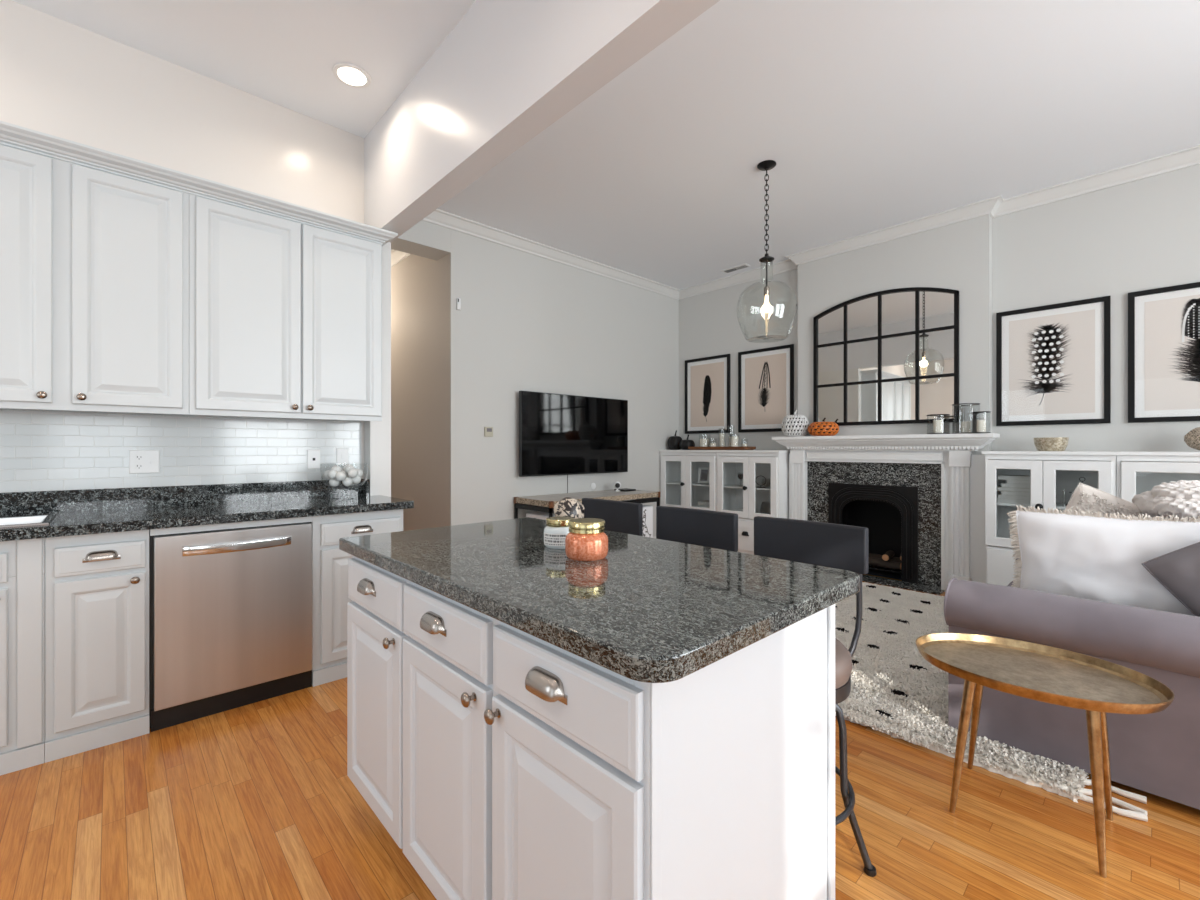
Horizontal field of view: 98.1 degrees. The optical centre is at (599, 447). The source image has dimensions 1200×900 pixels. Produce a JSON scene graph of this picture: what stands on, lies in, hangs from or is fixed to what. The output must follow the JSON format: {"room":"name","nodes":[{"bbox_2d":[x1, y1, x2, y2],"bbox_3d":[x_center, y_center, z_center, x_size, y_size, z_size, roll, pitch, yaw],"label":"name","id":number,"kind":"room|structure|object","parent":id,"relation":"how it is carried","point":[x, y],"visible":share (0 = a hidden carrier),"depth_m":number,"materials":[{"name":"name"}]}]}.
{"room":"open-plan kitchen","nodes":[
{"label":"open-plan kitchen","id":0,"kind":"room"},
{"bbox_2d":[0,0,363,492],"bbox_3d":[-2.939,-0.394,2.104,3.790,3.220,0.109,0,0,-43],"label":"wall","id":1,"kind":"structure","parent":0,"point":[60,78],"depth_m":2.69,"materials":[{"name":"white paint"}]},
{"bbox_2d":[0,144,188,415],"bbox_3d":[-2.409,-0.693,2.285,0.930,1.063,0.368,0,0,-43],"label":"upper cabinet","id":2,"kind":"object","parent":1,"relation":"attached to","point":[94,263],"visible":1,"depth_m":2.26,"materials":[{"name":"white paint"}]},
{"bbox_2d":[129,450,159,473],"bbox_3d":[-2.295,0.069,2.623,0.116,0.118,0.014,0,0,-43],"label":"wall plate","id":3,"kind":"object","parent":1,"relation":"attached to","point":[140,461],"visible":1,"depth_m":2.62,"materials":[{"name":"white plastic"}]},
{"bbox_2d":[183,194,381,421],"bbox_3d":[-1.736,-0.693,2.916,0.914,1.063,0.368,0,0,-43],"label":"upper cabinet","id":4,"kind":"object","parent":1,"relation":"attached to","point":[285,316],"visible":0.98,"depth_m":2.75,"materials":[{"name":"white paint"}]},
{"bbox_2d":[0,121,397,245],"bbox_3d":[-2.132,-1.258,2.533,2.154,0.066,0.386,0,0,-43],"label":"crown molding","id":5,"kind":"structure","parent":4,"relation":"on","point":[15,136],"depth_m":2.44,"materials":[{"name":"white paint"}]},
{"bbox_2d":[307,450,319,468],"bbox_3d":[-1.734,0.068,3.154,0.072,0.116,0.008,0,0,-43],"label":"wall plate","id":6,"kind":"object","parent":1,"relation":"attached to","point":[313,456],"visible":1,"depth_m":3.15,"materials":[{"name":"white plastic"}]},
{"bbox_2d":[336,448,347,465],"bbox_3d":[-1.615,0.056,3.265,0.070,0.110,0.008,0,0,-43],"label":"wall plate","id":7,"kind":"object","parent":1,"relation":"attached to","point":[341,453],"visible":0.95,"depth_m":3.26,"materials":[{"name":"white plastic"}]},
{"bbox_2d":[364,242,390,496],"bbox_3d":[-1.680,-0.058,3.627,0.130,2.548,0.810,0,0,-43],"label":"wall","id":8,"kind":"structure","parent":0,"point":[377,434],"depth_m":3.35,"materials":[{"name":"white paint"}]},
{"bbox_2d":[391,253,449,530],"bbox_3d":[-2.280,-0.394,5.689,0.144,3.220,2.980,0,0,-43],"label":"wall","id":9,"kind":"structure","parent":0,"point":[420,286],"depth_m":4.97,"materials":[{"name":"grey paint"}]},
{"bbox_2d":[391,249,411,267],"bbox_3d":[-2.383,-1.956,5.628,0.088,0.095,2.529,0,0,-43],"label":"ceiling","id":10,"kind":"structure","parent":9,"relation":"attached to","point":[397,256],"depth_m":5.29,"materials":[{"name":"white paint"}]},
{"bbox_2d":[391,220,678,536],"bbox_3d":[-0.430,-0.394,5.539,4.309,3.220,0.270,0,0,-43],"label":"wall","id":11,"kind":"structure","parent":0,"point":[525,321],"depth_m":5.13,"materials":[{"name":"grey paint"}]},
{"bbox_2d":[484,427,492,436],"bbox_3d":[-1.023,-0.149,4.782,0.084,0.090,0.022,0,0,-43],"label":"thermostat","id":12,"kind":"object","parent":11,"relation":"attached to","point":[488,431],"visible":1,"depth_m":4.77,"materials":[{"name":"beige plastic"}]},
{"bbox_2d":[422,209,679,299],"bbox_3d":[-0.416,-1.956,5.306,4.009,0.095,0.088,0,0,-43],"label":"trim","id":13,"kind":"structure","parent":11,"relation":"attached to","point":[438,217],"depth_m":5.15,"materials":[{"name":"white paint"}]},
{"bbox_2d":[519,391,627,476],"bbox_3d":[-0.248,-0.136,5.455,1.460,0.817,0.102,0,0,-43],"label":"television","id":14,"kind":"object","parent":11,"relation":"attached to","point":[560,434],"visible":1,"depth_m":5.34,"materials":[{"name":"black glass"}]},
{"bbox_2d":[0,574,1199,899],"bbox_3d":[-0.417,1.246,2.659,8.230,0.060,9.950,0,0,-43],"label":"floor","id":15,"kind":"structure","parent":0,"point":[257,800],"depth_m":1.67,"materials":[{"name":"brown wood"}]},
{"bbox_2d":[0,538,44,775],"bbox_3d":[-2.730,0.779,1.823,1.109,0.874,0.604,0,0,-43],"label":"base cabinet","id":16,"kind":"object","parent":15,"relation":"on","point":[22,562],"visible":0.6,"depth_m":1.97,"materials":[{"name":"white paint"}]},
{"bbox_2d":[0,479,413,541],"bbox_3d":[-2.309,0.270,2.207,2.850,0.143,0.619,0,0,-43],"label":"countertop","id":17,"kind":"structure","parent":16,"relation":"on","point":[85,511],"depth_m":2.55,"materials":[{"name":"stone"}]},
{"bbox_2d":[0,514,56,527],"bbox_3d":[-2.595,0.386,1.926,0.790,0.184,0.400,0,0,-43],"label":"sink","id":18,"kind":"object","parent":17,"relation":"in","point":[43,519],"visible":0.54,"depth_m":2.24,"materials":[{"name":"silver metal"}]},
{"bbox_2d":[0,516,45,524],"bbox_3d":[-2.595,0.389,1.926,0.742,0.178,0.352,0,0,-43],"label":"basin","id":19,"kind":"object","parent":18,"relation":"in","point":[10,520],"depth_m":2.25,"materials":[{"name":"silver metal"}]},
{"bbox_2d":[45,530,149,762],"bbox_3d":[-2.214,0.779,2.307,0.306,0.874,0.604,0,0,-43],"label":"base cabinet","id":20,"kind":"object","parent":15,"relation":"on","point":[97,585],"visible":0.98,"depth_m":2.10,"materials":[{"name":"white paint"}]},
{"bbox_2d":[149,516,312,731],"bbox_3d":[-1.850,0.779,2.605,0.626,0.874,0.568,0,0,-43],"label":"dishwasher","id":21,"kind":"object","parent":15,"relation":"on","point":[230,604],"visible":0.95,"depth_m":2.39,"materials":[{"name":"silver metal"}]},
{"bbox_2d":[311,509,402,686],"bbox_3d":[-1.471,0.779,3.004,0.471,0.874,0.604,0,0,-43],"label":"base cabinet","id":22,"kind":"object","parent":15,"relation":"on","point":[330,599],"visible":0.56,"depth_m":2.72,"materials":[{"name":"white paint"}]},
{"bbox_2d":[514,490,659,518],"bbox_3d":[-0.086,0.842,5.262,1.480,0.749,0.565,0,0,-43],"label":"console table","id":23,"kind":"object","parent":15,"relation":"on","point":[534,503],"visible":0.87,"depth_m":5.05,"materials":[{"name":"wood"}]},
{"bbox_2d":[526,512,554,519],"bbox_3d":[-0.404,0.826,4.919,0.420,0.419,0.430,0,0,-43],"label":"cube","id":24,"kind":"object","parent":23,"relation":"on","point":[538,515],"visible":0.02,"depth_m":4.82,"materials":[{"name":"white fabric"}]},
{"bbox_2d":[643,505,652,537],"bbox_3d":[0.260,0.826,5.541,0.440,0.419,0.430,0,0,-43],"label":"cube","id":25,"kind":"object","parent":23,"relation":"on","point":[647,510],"visible":0.13,"depth_m":5.48,"materials":[{"name":"white fabric"}]},
{"bbox_2d":[643,509,650,536],"bbox_3d":[0.257,0.825,5.421,0.568,0.383,0.193,0,0,1],"label":"print","id":26,"kind":"object","parent":25,"relation":"attached to","point":[646,512],"depth_m":5.47,"materials":[{"name":"grey paper"}]},
{"bbox_2d":[347,555,834,899],"bbox_3d":[-0.159,0.779,1.469,0.697,0.874,1.340,0,0,-43],"label":"kitchen island","id":27,"kind":"object","parent":15,"relation":"on","point":[502,761],"visible":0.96,"depth_m":1.03,"materials":[{"name":"white paint"}]},
{"bbox_2d":[339,517,859,682],"bbox_3d":[-0.117,0.321,1.498,0.772,0.040,1.395,0,0,-43],"label":"island countertop","id":28,"kind":"structure","parent":27,"relation":"on","point":[652,610],"depth_m":1.14,"materials":[{"name":"stone"}]},
{"bbox_2d":[544,516,573,548],"bbox_3d":[-0.122,0.258,1.591,0.101,0.086,0.101,0,0,-43],"label":"candle jar","id":29,"kind":"object","parent":28,"relation":"on","point":[556,530],"visible":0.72,"depth_m":1.55,"materials":[{"name":"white glass"}]},
{"bbox_2d":[545,534,565,544],"bbox_3d":[-0.118,0.273,1.556,0.093,0.030,0.030,0,0,-6],"label":"print","id":30,"kind":"object","parent":29,"relation":"attached to","point":[550,539],"depth_m":1.54,"materials":[{"name":"grey paper"}]},
{"bbox_2d":[554,497,584,518],"bbox_3d":[-0.116,0.244,1.972,0.119,0.117,0.112,0,0,-43],"label":"ball","id":31,"kind":"object","parent":28,"relation":"on","point":[567,506],"visible":0.59,"depth_m":1.93,"materials":[{"name":"stone"}]},
{"bbox_2d":[565,518,607,560],"bbox_3d":[-0.037,0.250,1.435,0.119,0.101,0.119,0,0,-43],"label":"candle jar","id":32,"kind":"object","parent":28,"relation":"on","point":[586,539],"visible":1,"depth_m":1.39,"materials":[{"name":"orange glass"}]},
{"bbox_2d":[582,498,642,535],"bbox_3d":[-0.072,0.729,2.266,0.472,0.975,0.434,0,0,-31],"label":"bar stool","id":33,"kind":"object","parent":15,"relation":"on","point":[619,516],"visible":0.15,"depth_m":2.34,"materials":[{"name":"grey leather"}]},
{"bbox_2d":[660,452,719,510],"bbox_3d":[1.138,0.633,6.255,0.438,1.165,0.818,0,0,-43],"label":"display cabinet","id":34,"kind":"object","parent":15,"relation":"on","point":[679,485],"visible":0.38,"depth_m":6.36,"materials":[{"name":"white paint"}]},
{"bbox_2d":[666,481,708,485],"bbox_3d":[1.168,0.432,6.284,0.330,0.017,0.779,0,0,-43],"label":"shelf","id":35,"kind":"object","parent":34,"relation":"attached to","point":[668,483],"depth_m":6.38,"materials":[{"name":"white paint"}]},
{"bbox_2d":[698,467,708,482],"bbox_3d":[1.237,0.324,6.180,0.150,0.189,0.048,0,0,33],"label":"photo frame","id":36,"kind":"object","parent":34,"relation":"on","point":[703,472],"visible":0.86,"depth_m":6.18,"materials":[{"name":"white wood"}]},
{"bbox_2d":[700,470,707,480],"bbox_3d":[1.238,0.323,6.183,0.052,0.138,0.104,0,0,-43],"label":"photo","id":37,"kind":"object","parent":36,"relation":"attached to","point":[703,473],"depth_m":6.18,"materials":[{"name":"grey paper"}]},
{"bbox_2d":[659,450,791,452],"bbox_3d":[1.417,0.037,5.992,0.394,0.026,1.592,0,0,-43],"label":"cabinet top","id":38,"kind":"object","parent":34,"relation":"on","point":[721,451],"visible":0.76,"depth_m":5.65,"materials":[{"name":"white paint"}]},
{"bbox_2d":[668,430,681,449],"bbox_3d":[0.937,-0.099,6.486,0.186,0.243,0.186,0,0,-18],"label":"pumpkin","id":39,"kind":"object","parent":38,"relation":"on","point":[674,441],"visible":0.9,"depth_m":6.42,"materials":[{"name":"black"}]},
{"bbox_2d":[680,435,694,449],"bbox_3d":[1.061,-0.070,6.325,0.178,0.186,0.178,0,0,-19],"label":"pumpkin","id":40,"kind":"object","parent":38,"relation":"on","point":[684,444],"visible":0.88,"depth_m":6.26,"materials":[{"name":"black"}]},
{"bbox_2d":[688,447,755,449],"bbox_3d":[1.388,0.004,5.976,0.230,0.039,0.760,0,0,-43],"label":"serving tray","id":41,"kind":"object","parent":38,"relation":"on","point":[690,448],"visible":0.97,"depth_m":5.83,"materials":[{"name":"brown wood"}]},
{"bbox_2d":[719,433,724,446],"bbox_3d":[1.402,-0.107,5.976,0.080,0.233,0.080,0,0,-43],"label":"candle holder","id":42,"kind":"object","parent":41,"relation":"on","point":[721,435],"visible":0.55,"depth_m":5.95,"materials":[{"name":"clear glass"}]},
{"bbox_2d":[731,436,738,446],"bbox_3d":[1.503,-0.072,5.809,0.100,0.163,0.100,0,0,-43],"label":"candle holder","id":43,"kind":"object","parent":41,"relation":"on","point":[734,439],"visible":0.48,"depth_m":5.77,"materials":[{"name":"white glass"}]},
{"bbox_2d":[656,506,737,551],"bbox_3d":[0.250,0.729,1.923,0.472,0.975,0.434,0,0,-31],"label":"bar stool","id":44,"kind":"object","parent":15,"relation":"on","point":[706,528],"visible":0.1,"depth_m":2.02,"materials":[{"name":"grey leather"}]},
{"bbox_2d":[716,452,788,554],"bbox_3d":[1.677,0.633,5.681,0.438,1.165,0.752,0,0,-43],"label":"display cabinet","id":45,"kind":"object","parent":15,"relation":"on","point":[736,473],"visible":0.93,"depth_m":5.60,"materials":[{"name":"white paint"}]},
{"bbox_2d":[724,484,770,489],"bbox_3d":[1.707,0.432,5.709,0.330,0.017,0.713,0,0,-43],"label":"shelf","id":46,"kind":"object","parent":45,"relation":"attached to","point":[726,486],"depth_m":5.77,"materials":[{"name":"white paint"}]},
{"bbox_2d":[754,516,876,876],"bbox_3d":[0.558,0.729,1.595,0.472,0.975,0.434,0,0,-31],"label":"bar stool","id":47,"kind":"object","parent":15,"relation":"on","point":[838,546],"visible":0.31,"depth_m":1.61,"materials":[{"name":"grey leather"}]},
{"bbox_2d":[772,433,999,594],"bbox_3d":[2.634,0.551,4.907,0.645,1.330,1.845,0,0,-43],"label":"fireplace","id":48,"kind":"object","parent":15,"relation":"on","point":[920,498],"depth_m":4.62,"materials":[{"name":"wood"}]},
{"bbox_2d":[781,410,808,436],"bbox_3d":[1.989,-0.252,5.306,0.241,0.273,0.276,0,0,-43],"label":"pumpkin","id":49,"kind":"object","parent":48,"relation":"on","point":[791,425],"visible":0.98,"depth_m":5.21,"materials":[{"name":"white ceramic"}]},
{"bbox_2d":[808,418,838,435],"bbox_3d":[2.180,-0.206,5.080,0.227,0.183,0.300,0,0,-43],"label":"pumpkin","id":50,"kind":"object","parent":48,"relation":"on","point":[823,428],"visible":0.96,"depth_m":4.99,"materials":[{"name":"orange ceramic"}]},
{"bbox_2d":[868,557,900,569],"bbox_3d":[2.686,1.091,4.918,0.086,0.083,0.312,0,0,-43],"label":"log","id":51,"kind":"object","parent":48,"relation":"on","point":[879,562],"visible":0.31,"depth_m":4.89,"materials":[{"name":"brown wood"}]},
{"bbox_2d":[882,550,894,560],"bbox_3d":[2.731,1.017,4.924,0.068,0.074,0.233,0,0,41],"label":"log","id":52,"kind":"object","parent":51,"relation":"on","point":[888,555],"visible":1,"depth_m":4.86,"materials":[{"name":"brown wood"}]},
{"bbox_2d":[868,554,900,561],"bbox_3d":[2.736,1.080,5.033,0.372,0.090,0.090,0,0,45],"label":"log","id":53,"kind":"object","parent":48,"relation":"on","point":[895,559],"visible":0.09,"depth_m":5.02,"materials":[{"name":"brown wood"}]},
{"bbox_2d":[772,433,999,454],"bbox_3d":[2.495,-0.030,4.776,0.264,0.170,1.845,0,0,-43],"label":"mantel shelf","id":54,"kind":"object","parent":48,"relation":"attached to","point":[915,444],"depth_m":4.62,"materials":[{"name":"white paint"}]},
{"bbox_2d":[926,414,949,433],"bbox_3d":[2.840,-0.198,4.369,0.168,0.164,0.168,0,0,-43],"label":"candle holder","id":55,"kind":"object","parent":48,"relation":"on","point":[937,424],"visible":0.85,"depth_m":4.34,"materials":[{"name":"clear glass"}]},
{"bbox_2d":[933,420,942,432],"bbox_3d":[2.840,-0.180,4.369,0.070,0.112,0.070,0,0,-43],"label":"candle","id":56,"kind":"object","parent":55,"relation":"on","point":[937,424],"depth_m":4.34,"materials":[{"name":"white wax"}]},
{"bbox_2d":[952,403,979,433],"bbox_3d":[2.999,-0.238,4.265,0.195,0.244,0.195,0,0,-43],"label":"candle holder","id":57,"kind":"object","parent":48,"relation":"on","point":[966,425],"visible":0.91,"depth_m":4.24,"materials":[{"name":"clear glass"}]},
{"bbox_2d":[961,421,970,432],"bbox_3d":[2.999,-0.171,4.265,0.070,0.092,0.070,0,0,-43],"label":"candle","id":58,"kind":"object","parent":57,"relation":"on","point":[966,425],"depth_m":4.24,"materials":[{"name":"white wax"}]},
{"bbox_2d":[972,411,990,432],"bbox_3d":[3.001,-0.201,4.095,0.124,0.169,0.124,0,0,-43],"label":"candle holder","id":59,"kind":"object","parent":48,"relation":"on","point":[981,424],"visible":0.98,"depth_m":4.07,"materials":[{"name":"clear glass"}]},
{"bbox_2d":[977,420,985,431],"bbox_3d":[3.001,-0.173,4.095,0.060,0.097,0.060,0,0,-43],"label":"candle","id":60,"kind":"object","parent":59,"relation":"on","point":[981,424],"depth_m":4.07,"materials":[{"name":"white wax"}]},
{"bbox_2d":[835,582,1147,821],"bbox_3d":[1.650,1.192,3.449,2.671,0.049,2.744,0,0,-43],"label":"area rug","id":61,"kind":"object","parent":15,"relation":"on","point":[896,692],"visible":0.38,"depth_m":2.51,"materials":[{"name":"white carpet"}]},
{"bbox_2d":[916,633,1174,877],"bbox_3d":[1.411,0.962,1.711,0.478,0.511,0.642,0,0,-43],"label":"side table","id":62,"kind":"object","parent":15,"relation":"on","point":[1039,672],"visible":1,"depth_m":1.69,"materials":[{"name":"gold metal"}]},
{"bbox_2d":[916,633,1174,713],"bbox_3d":[1.411,0.725,1.711,0.478,0.038,0.642,0,0,-43],"label":"tray","id":63,"kind":"object","parent":62,"relation":"on","point":[1039,672],"depth_m":1.69,"materials":[{"name":"gold metal"}]},
{"bbox_2d":[985,454,1116,585],"bbox_3d":[3.356,0.633,3.890,0.438,1.165,0.723,0,0,-43],"label":"display cabinet","id":64,"kind":"object","parent":15,"relation":"on","point":[1050,475],"visible":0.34,"depth_m":3.93,"materials":[{"name":"white paint"}]},
{"bbox_2d":[997,498,1029,503],"bbox_3d":[3.241,0.409,4.036,0.197,0.030,0.241,0,0,-43],"label":"book","id":65,"kind":"object","parent":64,"relation":"on","point":[999,500],"visible":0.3,"depth_m":3.98,"materials":[{"name":"white paper"}]},
{"bbox_2d":[998,494,1029,499],"bbox_3d":[3.242,0.379,4.035,0.197,0.030,0.231,0,0,-43],"label":"book","id":66,"kind":"object","parent":65,"relation":"on","point":[1000,496],"visible":0.46,"depth_m":3.98,"materials":[{"name":"white paper"}]},
{"bbox_2d":[1001,491,1029,495],"bbox_3d":[3.251,0.349,4.026,0.196,0.030,0.221,0,0,-43],"label":"book","id":67,"kind":"object","parent":66,"relation":"on","point":[1002,492],"visible":0.45,"depth_m":3.97,"materials":[{"name":"white paper"}]},
{"bbox_2d":[997,486,1029,491],"bbox_3d":[3.241,0.319,4.036,0.197,0.030,0.241,0,0,-43],"label":"book","id":68,"kind":"object","parent":67,"relation":"on","point":[999,488],"visible":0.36,"depth_m":3.98,"materials":[{"name":"paper"}]},
{"bbox_2d":[1001,482,1029,487],"bbox_3d":[3.254,0.289,4.022,0.197,0.030,0.231,0,0,-43],"label":"book","id":69,"kind":"object","parent":68,"relation":"on","point":[1005,484],"visible":0.55,"depth_m":3.97,"materials":[{"name":"white paper"}]},
{"bbox_2d":[1007,480,1029,483],"bbox_3d":[3.275,0.259,4.000,0.196,0.030,0.221,0,0,-43],"label":"book","id":70,"kind":"object","parent":69,"relation":"on","point":[1008,481],"visible":0.48,"depth_m":3.96,"materials":[{"name":"white paper"}]},
{"bbox_2d":[997,475,1029,479],"bbox_3d":[3.241,0.229,4.036,0.197,0.030,0.241,0,0,-43],"label":"book","id":71,"kind":"object","parent":70,"relation":"on","point":[1005,477],"visible":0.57,"depth_m":4.00,"materials":[{"name":"white paper"}]},
{"bbox_2d":[997,500,1065,508],"bbox_3d":[3.386,0.432,3.918,0.330,0.017,0.684,0,0,-43],"label":"shelf","id":72,"kind":"object","parent":64,"relation":"attached to","point":[1058,502],"depth_m":3.95,"materials":[{"name":"white paint"}]},
{"bbox_2d":[981,451,1199,455],"bbox_3d":[4.265,0.037,2.955,0.394,0.026,3.371,0,0,-43],"label":"cabinet top","id":73,"kind":"object","parent":64,"relation":"on","point":[1128,453],"visible":0.98,"depth_m":3.57,"materials":[{"name":"white paint"}]},
{"bbox_2d":[1034,437,1068,450],"bbox_3d":[3.358,-0.027,3.875,0.200,0.100,0.200,0,0,-43],"label":"decorative bowl","id":74,"kind":"object","parent":73,"relation":"on","point":[1049,443],"visible":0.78,"depth_m":3.81,"materials":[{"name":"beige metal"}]},
{"bbox_2d":[1184,427,1199,449],"bbox_3d":[3.881,-0.062,3.316,0.216,0.164,0.213,0,0,-43],"label":"ball","id":75,"kind":"object","parent":73,"relation":"on","point":[1192,438],"visible":1,"depth_m":3.33,"materials":[{"name":"beige wicker"}]},
{"bbox_2d":[944,558,1199,809],"bbox_3d":[2.525,0.768,2.399,1.895,0.895,1.166,0,0,-43],"label":"sofa","id":76,"kind":"object","parent":15,"relation":"on","point":[1158,753],"visible":0.53,"depth_m":1.85,"materials":[{"name":"grey fabric"}]},
{"bbox_2d":[1007,505,1199,615],"bbox_3d":[2.119,0.515,2.068,0.168,0.545,0.796,0,0,-43],"label":"throw pillow","id":77,"kind":"object","parent":76,"relation":"on","point":[1084,555],"visible":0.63,"depth_m":2.10,"materials":[{"name":"white fabric"}]},
{"bbox_2d":[1064,482,1179,520],"bbox_3d":[2.549,0.441,2.567,0.576,0.531,0.147,0,0,36],"label":"throw pillow","id":78,"kind":"object","parent":76,"relation":"on","point":[1084,498],"visible":0.1,"depth_m":2.58,"materials":[{"name":"beige fabric"}]},
{"bbox_2d":[1132,480,1199,521],"bbox_3d":[2.786,0.246,2.378,0.566,0.198,0.496,0,0,-43],"label":"throw pillow","id":79,"kind":"object","parent":76,"relation":"on","point":[1181,498],"visible":0.93,"depth_m":2.32,"materials":[{"name":"white fabric"}]},
{"bbox_2d":[1142,542,1199,616],"bbox_3d":[2.253,0.481,1.736,0.108,0.623,0.622,0,0,-42],"label":"throw pillow","id":80,"kind":"object","parent":76,"relation":"on","point":[1178,571],"visible":1,"depth_m":1.88,"materials":[{"name":"grey fabric"}]},
{"bbox_2d":[1117,455,1199,502],"bbox_3d":[3.922,0.633,3.286,0.438,1.165,0.927,0,0,-43],"label":"display cabinet","id":81,"kind":"object","parent":15,"relation":"on","point":[1135,474],"visible":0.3,"depth_m":3.46,"materials":[{"name":"white paint"}]},
{"bbox_2d":[12,0,1199,289],"bbox_3d":[-0.417,-2.054,2.659,8.230,0.100,9.950,0,0,-43],"label":"ceiling","id":82,"kind":"structure","parent":0,"point":[871,115],"depth_m":3.04,"materials":[{"name":"white paint"}]},
{"bbox_2d":[332,63,370,88],"bbox_3d":[-1.332,-1.999,2.795,0.188,0.010,0.188,0,0,-43],"label":"recessed light","id":83,"kind":"object","parent":82,"relation":"in","point":[351,75],"visible":1,"depth_m":2.79,"materials":[{"name":"white plastic"}]},
{"bbox_2d":[364,0,719,242],"bbox_3d":[0.317,-1.668,1.497,0.130,0.672,6.650,0,0,-43],"label":"beam","id":84,"kind":"structure","parent":82,"relation":"attached to","point":[508,70],"depth_m":2.25,"materials":[{"name":"white paint"}]},
{"bbox_2d":[721,263,749,272],"bbox_3d":[1.506,-2.000,5.799,0.110,0.008,0.320,0,0,-43],"label":"ceiling vent","id":85,"kind":"object","parent":82,"relation":"in","point":[745,265],"visible":1,"depth_m":5.79,"materials":[{"name":"white plastic"}]},
{"bbox_2d":[737,160,797,340],"bbox_3d":[1.180,-1.386,3.683,0.412,1.234,0.412,0,0,-43],"label":"pendant light","id":86,"kind":"object","parent":82,"relation":"hanging from","point":[765,165],"visible":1,"depth_m":3.67,"materials":[{"name":"black metal"}]},
{"bbox_2d":[798,214,991,454],"bbox_3d":[2.659,-0.394,4.875,0.110,3.220,1.625,0,0,-43],"label":"wall","id":87,"kind":"structure","parent":0,"point":[956,256],"depth_m":4.58,"materials":[{"name":"grey paint"}]},
{"bbox_2d":[813,287,958,425],"bbox_3d":[2.599,-0.836,4.836,0.030,1.233,1.240,0,0,-43],"label":"arched mirror","id":88,"kind":"object","parent":87,"relation":"attached to","point":[891,356],"visible":0.98,"depth_m":4.79,"materials":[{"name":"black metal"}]},
{"bbox_2d":[786,195,999,264],"bbox_3d":[2.587,-1.956,4.808,0.088,0.095,1.801,0,0,-43],"label":"trim","id":89,"kind":"structure","parent":87,"relation":"attached to","point":[983,207],"depth_m":4.68,"materials":[{"name":"white paint"}]},
{"bbox_2d":[679,164,1199,451],"bbox_3d":[3.333,-0.394,4.325,0.120,3.220,6.650,0,0,-43],"label":"wall","id":90,"kind":"structure","parent":0,"point":[1117,241],"depth_m":3.96,"materials":[{"name":"grey paint"}]},
{"bbox_2d":[685,354,729,433],"bbox_3d":[1.308,-0.646,6.377,0.026,0.930,0.655,0,0,-43],"label":"framed print","id":91,"kind":"object","parent":90,"relation":"attached to","point":[707,379],"visible":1,"depth_m":6.36,"materials":[{"name":"black"}]},
{"bbox_2d":[703,375,711,421],"bbox_3d":[1.312,-0.610,6.374,0.001,0.580,0.144,0,0,-43],"label":"print","id":92,"kind":"object","parent":91,"relation":"attached to","point":[707,391],"depth_m":6.38},
{"bbox_2d":[679,259,797,299],"bbox_3d":[1.547,-1.956,6.077,0.088,0.095,1.650,0,0,-43],"label":"trim","id":93,"kind":"structure","parent":90,"relation":"attached to","point":[786,265],"depth_m":6.01,"materials":[{"name":"white paint"}]},
{"bbox_2d":[738,344,793,431],"bbox_3d":[1.841,-0.646,5.809,0.026,0.930,0.667,0,0,-43],"label":"framed print","id":94,"kind":"object","parent":90,"relation":"attached to","point":[765,375],"visible":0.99,"depth_m":5.81,"materials":[{"name":"black"}]},
{"bbox_2d":[758,362,770,406],"bbox_3d":[1.834,-0.685,5.816,0.001,0.562,0.175,0,0,-43],"label":"print","id":95,"kind":"object","parent":94,"relation":"attached to","point":[764,397],"depth_m":5.81},
{"bbox_2d":[990,195,1002,217],"bbox_3d":[3.214,-1.956,4.220,0.078,0.095,0.202,0,0,2],"label":"trim","id":96,"kind":"structure","parent":90,"relation":"attached to","point":[999,201],"depth_m":4.22,"materials":[{"name":"white paint"}]},
{"bbox_2d":[996,296,1110,425],"bbox_3d":[3.497,-0.646,4.043,0.026,0.930,0.671,0,0,-43],"label":"framed print","id":97,"kind":"object","parent":90,"relation":"attached to","point":[1053,361],"visible":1,"depth_m":4.02,"materials":[{"name":"black"}]},
{"bbox_2d":[993,145,1199,217],"bbox_3d":[4.377,-1.956,3.059,0.088,0.095,3.375,0,0,-43],"label":"trim","id":98,"kind":"structure","parent":90,"relation":"attached to","point":[1187,157],"depth_m":3.80,"materials":[{"name":"white paint"}]},
{"bbox_2d":[1128,282,1199,422],"bbox_3d":[4.016,-0.646,3.489,0.026,0.930,0.670,0,0,-43],"label":"framed print","id":99,"kind":"object","parent":90,"relation":"attached to","point":[1164,323],"visible":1,"depth_m":3.60,"materials":[{"name":"black"}]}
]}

